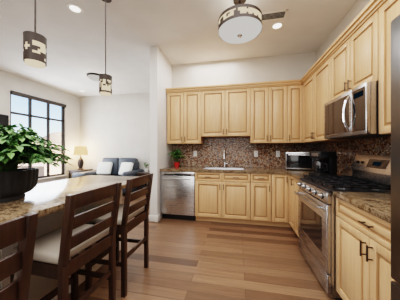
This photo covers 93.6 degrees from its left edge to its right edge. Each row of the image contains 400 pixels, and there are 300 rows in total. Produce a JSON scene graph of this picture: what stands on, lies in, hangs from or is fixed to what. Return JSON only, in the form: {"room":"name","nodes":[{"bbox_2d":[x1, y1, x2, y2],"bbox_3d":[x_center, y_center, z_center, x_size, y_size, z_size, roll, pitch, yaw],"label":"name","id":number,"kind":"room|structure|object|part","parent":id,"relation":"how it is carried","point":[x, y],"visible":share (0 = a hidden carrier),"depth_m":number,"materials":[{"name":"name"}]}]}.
{"room":"kitchen","nodes":[
{"label":"kitchen","id":0,"kind":"room"},
{"bbox_2d":[0,70,79,183],"bbox_3d":[-4.922,-0.277,2.427,0.140,3.050,8.050,0,0,11],"label":"wall","id":1,"kind":"structure","parent":0,"point":[9,82],"depth_m":5.57,"materials":[{"name":"paint"}]},
{"bbox_2d":[0,114,8,136],"bbox_3d":[-4.562,-0.457,3.748,0.051,0.690,1.220,0,0,11],"label":"wall-mounted tv","id":2,"kind":"object","parent":1,"relation":"attached to","point":[4,120],"visible":0.46,"depth_m":4.26,"materials":[{"name":"black plastic"}]},
{"bbox_2d":[10,90,66,179],"bbox_3d":[-4.343,-0.302,5.121,0.150,2.200,1.480,0,0,11],"label":"window","id":3,"kind":"structure","parent":1,"relation":"in","point":[30,115],"depth_m":5.29,"materials":[{"name":"grey"}]},
{"bbox_2d":[80,92,149,184],"bbox_3d":[-2.297,-0.277,6.082,3.870,3.050,0.140,0,0,11],"label":"wall","id":4,"kind":"structure","parent":0,"point":[115,126],"depth_m":6.10,"materials":[{"name":"paint"}]},
{"bbox_2d":[150,46,171,218],"bbox_3d":[-0.577,-0.277,4.447,0.140,3.050,2.400,0,0,11],"label":"wall","id":5,"kind":"structure","parent":0,"point":[160,82],"depth_m":3.31,"materials":[{"name":"white paint"}]},
{"bbox_2d":[149,214,159,221],"bbox_3d":[-0.650,1.193,4.434,0.037,0.110,2.374,0,0,11],"label":"baseboard","id":6,"kind":"structure","parent":5,"relation":"attached to","point":[153,218],"depth_m":3.26,"materials":[{"name":"white"}]},
{"bbox_2d":[0,0,356,96],"bbox_3d":[-1.592,-1.862,1.768,7.250,0.120,8.650,0,0,11],"label":"ceiling","id":7,"kind":"structure","parent":0,"point":[177,32],"depth_m":2.95,"materials":[{"name":"paint"}]},
{"bbox_2d":[23,0,46,67],"bbox_3d":[-1.256,-1.225,1.431,0.138,1.152,0.138,0,0,11],"label":"pendant light","id":8,"kind":"object","parent":7,"relation":"hanging from","point":[34,46],"visible":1,"depth_m":1.39,"materials":[{"name":"brown metal"}]},
{"bbox_2d":[66,3,82,13],"bbox_3d":[-1.595,-1.799,2.395,0.184,0.006,0.184,0,0,11],"label":"recessed light","id":9,"kind":"object","parent":7,"relation":"in","point":[74,8],"visible":1,"depth_m":2.39,"materials":[{"name":"white"}]},
{"bbox_2d":[87,73,98,80],"bbox_3d":[-2.543,-1.744,4.561,0.360,0.114,0.360,0,0,11],"label":"flush-mount light","id":10,"kind":"object","parent":7,"relation":"attached to","point":[93,76],"visible":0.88,"depth_m":4.44,"materials":[{"name":"white glass"}]},
{"bbox_2d":[99,0,111,95],"bbox_3d":[-1.104,-1.225,2.196,0.138,1.152,0.138,0,0,11],"label":"pendant light","id":11,"kind":"object","parent":7,"relation":"hanging from","point":[105,83],"visible":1,"depth_m":2.15,"materials":[{"name":"brown metal"}]},
{"bbox_2d":[218,0,261,43],"bbox_3d":[0.472,-1.567,2.231,0.510,0.469,0.510,0,0,11],"label":"drum pendant light","id":12,"kind":"object","parent":7,"relation":"hanging from","point":[240,21],"visible":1,"depth_m":2.09,"materials":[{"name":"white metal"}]},
{"bbox_2d":[261,9,287,21],"bbox_3d":[0.978,-1.797,2.518,0.340,0.010,0.170,0,0,11],"label":"ceiling vent","id":13,"kind":"object","parent":7,"relation":"in","point":[273,15],"visible":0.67,"depth_m":2.51,"materials":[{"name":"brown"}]},
{"bbox_2d":[270,22,283,29],"bbox_3d":[1.121,-1.799,2.724,0.184,0.006,0.184,0,0,11],"label":"recessed light","id":14,"kind":"object","parent":7,"relation":"in","point":[277,25],"visible":1,"depth_m":2.71,"materials":[{"name":"white"}]},
{"bbox_2d":[69,190,338,299],"bbox_3d":[-1.592,1.308,1.768,7.250,0.120,8.650,0,0,11],"label":"floor","id":15,"kind":"structure","parent":0,"point":[198,260],"depth_m":2.01,"materials":[{"name":"brown wood"}]},
{"bbox_2d":[0,212,38,299],"bbox_3d":[-0.894,0.748,0.556,0.459,1.000,0.440,0,0,7],"label":"bar stool","id":16,"kind":"object","parent":15,"relation":"on","point":[21,230],"visible":1,"depth_m":0.70,"materials":[{"name":"brown wood"}]},
{"bbox_2d":[10,182,121,299],"bbox_3d":[-0.872,0.748,1.283,0.473,1.000,0.455,0,0,11],"label":"bar stool","id":17,"kind":"object","parent":15,"relation":"on","point":[72,237],"visible":0.9,"depth_m":1.19,"materials":[{"name":"brown wood"}]},
{"bbox_2d":[0,175,137,299],"bbox_3d":[-1.384,0.793,0.809,0.870,0.910,3.350,0,0,11],"label":"kitchen island","id":18,"kind":"object","parent":15,"relation":"on","point":[46,201],"depth_m":1.45,"materials":[{"name":"beige stone"}]},
{"bbox_2d":[0,123,73,202],"bbox_3d":[-1.276,0.070,1.243,0.742,0.535,0.704,0,0,11],"label":"potted plant","id":19,"kind":"object","parent":18,"relation":"on","point":[16,149],"visible":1,"depth_m":1.23,"materials":[{"name":"green plant"}]},
{"bbox_2d":[68,146,92,178],"bbox_3d":[-3.808,0.557,5.994,0.480,1.381,0.480,0,0,11],"label":"table lamp","id":20,"kind":"object","parent":15,"relation":"on","point":[80,150],"depth_m":5.87,"materials":[{"name":"beige fabric"}]},
{"bbox_3d":[-3.808,0.938,5.994,0.480,0.620,0.480,0,0,11],"label":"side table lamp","id":21,"kind":"part","parent":20,"relation":"part of","materials":[{"name":"white"}]},
{"bbox_2d":[72,158,143,193],"bbox_3d":[-2.683,0.746,5.575,1.790,1.004,0.936,0,0,11],"label":"loveseat","id":22,"kind":"object","parent":15,"relation":"on","point":[118,166],"visible":0.44,"depth_m":5.66,"materials":[{"name":"grey fabric"}]},
{"bbox_2d":[85,173,152,297],"bbox_3d":[-0.764,0.748,1.833,0.460,1.000,0.440,0,0,11],"label":"bar stool","id":23,"kind":"object","parent":15,"relation":"on","point":[138,211],"visible":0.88,"depth_m":1.69,"materials":[{"name":"brown wood"}]},
{"bbox_2d":[137,162,149,189],"bbox_3d":[-1.501,0.806,5.496,0.480,0.884,0.500,0,0,11],"label":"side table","id":24,"kind":"object","parent":15,"relation":"on","point":[146,172],"visible":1,"depth_m":5.41,"materials":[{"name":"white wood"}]},
{"bbox_2d":[161,171,194,220],"bbox_3d":[-0.347,0.815,3.583,0.618,0.866,0.665,0,0,11],"label":"dishwasher","id":25,"kind":"object","parent":15,"relation":"on","point":[177,195],"visible":0.81,"depth_m":3.31,"materials":[{"name":"silver metal"}]},
{"bbox_2d":[195,172,254,224],"bbox_3d":[0.456,0.813,3.455,0.993,0.870,0.616,0,0,11],"label":"base cabinet","id":26,"kind":"object","parent":15,"relation":"on","point":[219,197],"depth_m":3.16,"materials":[{"name":"brown wood"}]},
{"bbox_2d":[160,166,313,173],"bbox_3d":[0.700,0.358,3.398,2.762,0.040,0.638,0,0,11],"label":"countertop","id":27,"kind":"structure","parent":26,"relation":"on","point":[260,170],"depth_m":3.25,"materials":[{"name":"stone"}]},
{"bbox_2d":[168,149,186,166],"bbox_3d":[-0.443,0.152,3.697,0.368,0.371,0.385,0,0,11],"label":"pot plant","id":28,"kind":"object","parent":27,"relation":"on","point":[176,154],"visible":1,"depth_m":3.66,"materials":[{"name":"green plant"}]},
{"bbox_2d":[223,148,228,166],"bbox_3d":[0.496,0.153,3.621,0.106,0.368,0.214,0,0,11],"label":"faucet","id":29,"kind":"object","parent":27,"relation":"on","point":[225,163],"visible":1,"depth_m":3.64,"materials":[{"name":"silver metal"}]},
{"bbox_2d":[285,152,318,169],"bbox_3d":[1.749,0.187,3.198,0.540,0.300,0.368,0,0,23],"label":"toaster oven","id":30,"kind":"object","parent":27,"relation":"on","point":[300,160],"visible":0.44,"depth_m":3.08,"materials":[{"name":"silver metal"}]},
{"bbox_2d":[255,173,266,225],"bbox_3d":[1.044,0.813,3.338,0.447,0.870,0.616,0,0,11],"label":"base cabinet","id":31,"kind":"object","parent":15,"relation":"on","point":[257,199],"depth_m":3.04,"materials":[{"name":"brown wood"}]},
{"bbox_2d":[267,174,282,226],"bbox_3d":[1.301,0.813,3.255,0.333,0.870,0.679,0,0,11],"label":"base cabinet","id":32,"kind":"object","parent":15,"relation":"on","point":[274,181],"depth_m":3.00,"materials":[{"name":"brown wood"}]},
{"bbox_2d":[285,171,344,178],"bbox_3d":[1.601,0.358,2.546,0.662,0.040,0.630,0,0,11],"label":"countertop","id":33,"kind":"structure","parent":32,"relation":"on","point":[297,173],"depth_m":2.70,"materials":[{"name":"stone"}]},
{"bbox_2d":[309,151,336,175],"bbox_3d":[1.634,0.177,2.488,0.250,0.320,0.223,0,0,-9],"label":"coffee maker","id":34,"kind":"object","parent":33,"relation":"on","point":[325,163],"visible":0.98,"depth_m":2.42,"materials":[{"name":"black plastic"}]},
{"bbox_2d":[283,174,294,230],"bbox_3d":[1.635,0.813,2.732,0.673,0.870,0.383,0,0,11],"label":"base cabinet","id":35,"kind":"object","parent":15,"relation":"on","point":[288,181],"depth_m":2.94,"materials":[{"name":"brown wood"}]},
{"bbox_2d":[295,178,299,236],"bbox_3d":[1.605,0.813,2.444,0.620,0.870,0.428,0,0,11],"label":"base cabinet","id":36,"kind":"object","parent":15,"relation":"on","point":[296,180],"depth_m":2.55,"materials":[{"name":"brown wood"}]},
{"bbox_2d":[294,155,390,299],"bbox_3d":[1.426,0.650,1.869,0.736,1.195,0.754,0,0,11],"label":"gas range","id":37,"kind":"object","parent":15,"relation":"on","point":[317,215],"visible":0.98,"depth_m":1.74,"materials":[{"name":"silver metal"}]},
{"bbox_2d":[336,198,394,299],"bbox_3d":[1.320,0.813,1.089,0.654,0.870,0.800,0,0,11],"label":"base cabinet","id":38,"kind":"object","parent":15,"relation":"on","point":[363,255],"visible":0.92,"depth_m":1.22,"materials":[{"name":"brown wood"}]},
{"bbox_2d":[333,191,390,222],"bbox_3d":[1.325,0.358,1.088,0.638,0.040,0.802,0,0,11],"label":"countertop","id":39,"kind":"structure","parent":38,"relation":"on","point":[378,205],"depth_m":1.26,"materials":[{"name":"stone"}]},
{"bbox_2d":[391,14,399,299],"bbox_3d":[1.048,0.358,0.263,0.846,1.780,0.910,0,0,11],"label":"refrigerator","id":40,"kind":"object","parent":15,"relation":"on","point":[395,155],"visible":1,"depth_m":0.75,"materials":[{"name":"grey metal"}]},
{"bbox_2d":[172,52,315,87],"bbox_3d":[0.781,-0.277,3.791,2.780,3.050,0.140,0,0,11],"label":"wall","id":41,"kind":"structure","parent":0,"point":[276,68],"depth_m":3.70,"materials":[{"name":"paint"}]},
{"bbox_2d":[165,88,204,143],"bbox_3d":[-0.255,-0.642,3.749,0.734,1.040,0.318,0,0,11],"label":"upper cabinet","id":42,"kind":"object","parent":41,"relation":"attached to","point":[185,106],"depth_m":3.59,"materials":[{"name":"brown wood"}]},
{"bbox_2d":[205,84,252,137],"bbox_3d":[0.491,-0.707,3.602,0.905,0.910,0.318,0,0,11],"label":"upper cabinet","id":43,"kind":"object","parent":41,"relation":"attached to","point":[228,108],"depth_m":3.43,"materials":[{"name":"brown wood"}]},
{"bbox_2d":[172,137,315,167],"bbox_3d":[0.757,0.038,3.718,2.760,0.640,0.009,0,0,11],"label":"tile backsplash","id":44,"kind":"structure","parent":41,"relation":"attached to","point":[239,151],"depth_m":3.72,"materials":[{"name":"tile"}]},
{"bbox_2d":[245,80,284,143],"bbox_3d":[1.237,-0.642,3.454,0.733,1.040,0.318,0,0,11],"label":"upper cabinet","id":45,"kind":"object","parent":41,"relation":"attached to","point":[268,99],"depth_m":3.30,"materials":[{"name":"brown wood"}]},
{"bbox_2d":[285,80,300,143],"bbox_3d":[1.632,-0.642,3.344,0.317,1.040,0.381,0,0,11],"label":"upper cabinet","id":46,"kind":"object","parent":41,"relation":"attached to","point":[292,87],"depth_m":3.22,"materials":[{"name":"brown wood"}]},
{"bbox_2d":[316,0,370,60],"bbox_3d":[1.592,-0.277,0.368,0.140,3.050,6.540,0,0,11],"label":"wall","id":47,"kind":"structure","parent":0,"point":[355,10],"depth_m":2.56,"materials":[{"name":"paint"}]},
{"bbox_2d":[301,48,360,142],"bbox_3d":[1.781,-0.642,2.665,0.356,1.040,1.058,0,0,11],"label":"upper cabinet","id":48,"kind":"object","parent":47,"relation":"attached to","point":[317,84],"depth_m":2.65,"materials":[{"name":"brown wood"}]},
{"bbox_2d":[316,136,390,175],"bbox_3d":[1.846,0.038,2.040,0.011,0.640,2.878,0,0,11],"label":"tile backsplash","id":49,"kind":"structure","parent":47,"relation":"attached to","point":[347,151],"depth_m":2.36,"materials":[{"name":"tile"}]},
{"bbox_2d":[333,0,376,98],"bbox_3d":[1.634,-0.857,1.827,0.318,0.610,0.760,0,0,11],"label":"upper cabinet","id":50,"kind":"object","parent":47,"relation":"attached to","point":[357,53],"depth_m":1.73,"materials":[{"name":"brown wood"}]},
{"bbox_2d":[324,81,390,138],"bbox_3d":[1.571,-0.338,1.840,0.445,0.423,0.752,0,0,11],"label":"microwave","id":51,"kind":"object","parent":50,"relation":"attached to","point":[353,113],"visible":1,"depth_m":1.67,"materials":[{"name":"silver metal"}]},
{"bbox_2d":[377,0,399,133],"bbox_3d":[1.488,-0.642,1.089,0.318,1.040,0.863,0,0,11],"label":"upper cabinet","id":52,"kind":"object","parent":47,"relation":"attached to","point":[387,10],"depth_m":1.42,"materials":[{"name":"brown wood"}]},
{"label":"outside","id":53,"kind":"structure","parent":0,"visible":0},
{"bbox_3d":[-123.245,8.348,58.859,252.500,0.200,460.000,0,0,11],"label":"ground","id":54,"kind":"structure","parent":53,"visible":0},
{"bbox_2d":[18,132,60,175],"bbox_3d":[-37.975,0.645,32.739,75.731,15.510,101.222,0,0,11],"label":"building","id":55,"kind":"structure","parent":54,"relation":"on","point":[54,140],"depth_m":35.57,"materials":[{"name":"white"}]}
]}

